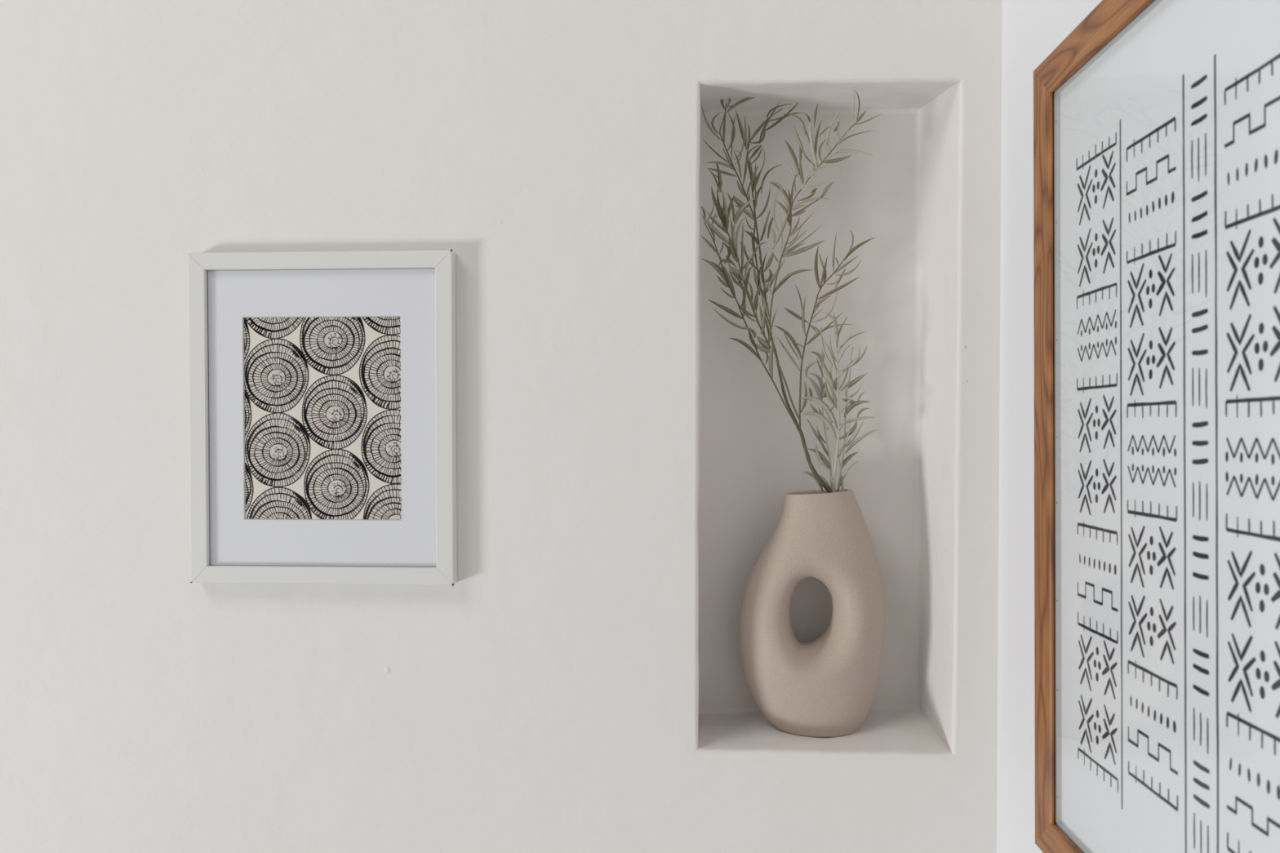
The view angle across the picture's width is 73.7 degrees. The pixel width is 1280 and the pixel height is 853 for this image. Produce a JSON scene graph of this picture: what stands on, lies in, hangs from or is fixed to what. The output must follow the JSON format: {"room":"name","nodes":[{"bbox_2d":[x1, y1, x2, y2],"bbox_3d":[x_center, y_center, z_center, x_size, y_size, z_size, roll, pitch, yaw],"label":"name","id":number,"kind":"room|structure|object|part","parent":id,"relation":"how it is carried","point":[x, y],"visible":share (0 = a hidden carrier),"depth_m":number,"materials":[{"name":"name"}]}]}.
{"room":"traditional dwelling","nodes":[
{"label":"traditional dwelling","id":0,"kind":"room"},
{"bbox_2d":[0,0,1002,852],"bbox_3d":[-1.039,0.130,1.255,3.001,2.700,0.200,0,1,3],"label":"wall","id":1,"kind":"structure","parent":0,"point":[626,465],"depth_m":1.12,"materials":[{"name":"paint"}]},
{"bbox_2d":[187,248,457,586],"bbox_3d":[-0.412,-0.011,1.111,0.348,0.432,0.020,0,1,3],"label":"picture frame","id":2,"kind":"object","parent":1,"relation":"attached to","point":[322,384],"visible":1,"depth_m":1.11,"materials":[{"name":"white paint"}]},
{"bbox_3d":[-0.575,-0.011,1.119,0.022,0.429,0.019,0,1,3],"label":"frame rail","id":3,"kind":"part","parent":2,"relation":"part of","materials":[{"name":"white wood"}]},
{"bbox_3d":[-0.413,-0.215,1.108,0.346,0.022,0.019,0,1,3],"label":"frame rail","id":4,"kind":"part","parent":2,"relation":"part of","materials":[{"name":"white wood"}]},
{"bbox_3d":[-0.413,0.193,1.114,0.346,0.022,0.019,0,1,3],"label":"frame rail","id":5,"kind":"part","parent":2,"relation":"part of","materials":[{"name":"white wood"}]},
{"bbox_2d":[244,316,400,519],"bbox_3d":[-0.413,-0.011,1.111,0.229,0.285,0.001,0,1,3],"label":"print","id":6,"kind":"object","parent":2,"relation":"attached to","point":[322,394],"depth_m":1.11,"materials":[{"name":"beige paper"}]},
{"bbox_3d":[-0.251,-0.011,1.103,0.022,0.429,0.019,0,1,3],"label":"frame rail","id":7,"kind":"part","parent":2,"relation":"part of","materials":[{"name":"white wood"}]},
{"bbox_2d":[737,488,884,737],"bbox_3d":[0.235,0.250,1.172,0.200,0.328,0.106,0,1,3],"label":"vase","id":8,"kind":"object","parent":1,"relation":"in","point":[825,686],"visible":1,"depth_m":1.14,"materials":[{"name":"beige ceramic"}]},
{"bbox_2d":[701,89,879,493],"bbox_3d":[0.201,-0.165,1.148,0.238,0.592,0.092,0,1,7],"label":"leafy branch","id":9,"kind":"object","parent":8,"relation":"in","point":[723,212],"visible":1,"depth_m":1.15,"materials":[{"name":"green plant"}]},
{"bbox_3d":[0.221,-0.007,1.161,0.102,0.277,0.008,0,1,-5],"label":"stem","id":10,"kind":"part","parent":9,"relation":"part of","materials":[{"name":"green plant"}]},
{"bbox_2d":[800,311,876,492],"bbox_3d":[0.269,-0.011,1.155,0.100,0.287,0.062,0,1,14],"label":"leafy sprig","id":11,"kind":"object","parent":8,"relation":"in","point":[828,392],"visible":0.97,"depth_m":1.16,"materials":[{"name":"green plant"}]},
{"bbox_3d":[0.258,-0.001,1.176,0.023,0.265,0.003,0,1,-3],"label":"stem","id":12,"kind":"part","parent":11,"relation":"part of","materials":[{"name":"green plant"}]},
{"bbox_3d":[0.265,-0.009,1.152,0.010,0.279,0.034,0,1,13],"label":"stem","id":13,"kind":"part","parent":11,"relation":"part of","materials":[{"name":"green plant"}]},
{"bbox_3d":[0.277,0.097,1.171,0.004,0.051,0.005,0,1,-20],"label":"stem","id":14,"kind":"part","parent":11,"relation":"part of","materials":[{"name":"green plant"}]},
{"bbox_3d":[0.280,0.012,1.166,0.020,0.240,0.016,0,1,3],"label":"stem","id":15,"kind":"part","parent":11,"relation":"part of","materials":[{"name":"green plant"}]},
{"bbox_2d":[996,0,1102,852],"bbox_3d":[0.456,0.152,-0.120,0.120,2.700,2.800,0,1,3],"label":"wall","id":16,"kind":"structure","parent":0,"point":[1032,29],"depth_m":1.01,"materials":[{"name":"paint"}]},
{"bbox_2d":[1033,0,1279,852],"bbox_3d":[0.410,0.028,0.552,0.035,0.818,0.686,0,1,3],"label":"art frame","id":17,"kind":"object","parent":16,"relation":"attached to","point":[1157,122],"visible":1,"depth_m":0.67,"materials":[{"name":"brown wood"}]},
{"bbox_3d":[0.426,0.030,0.867,0.035,0.803,0.039,0,0,3],"label":"frame rail","id":18,"kind":"part","parent":17,"relation":"part of","materials":[{"name":"brown wood"}]},
{"bbox_3d":[0.410,0.410,0.550,0.035,0.039,0.667,0,0,3],"label":"frame rail","id":19,"kind":"part","parent":17,"relation":"part of","materials":[{"name":"brown wood"}]},
{"bbox_3d":[0.411,-0.354,0.555,0.035,0.039,0.667,0,0,3],"label":"frame rail","id":20,"kind":"part","parent":17,"relation":"part of","materials":[{"name":"brown wood"}]}
]}

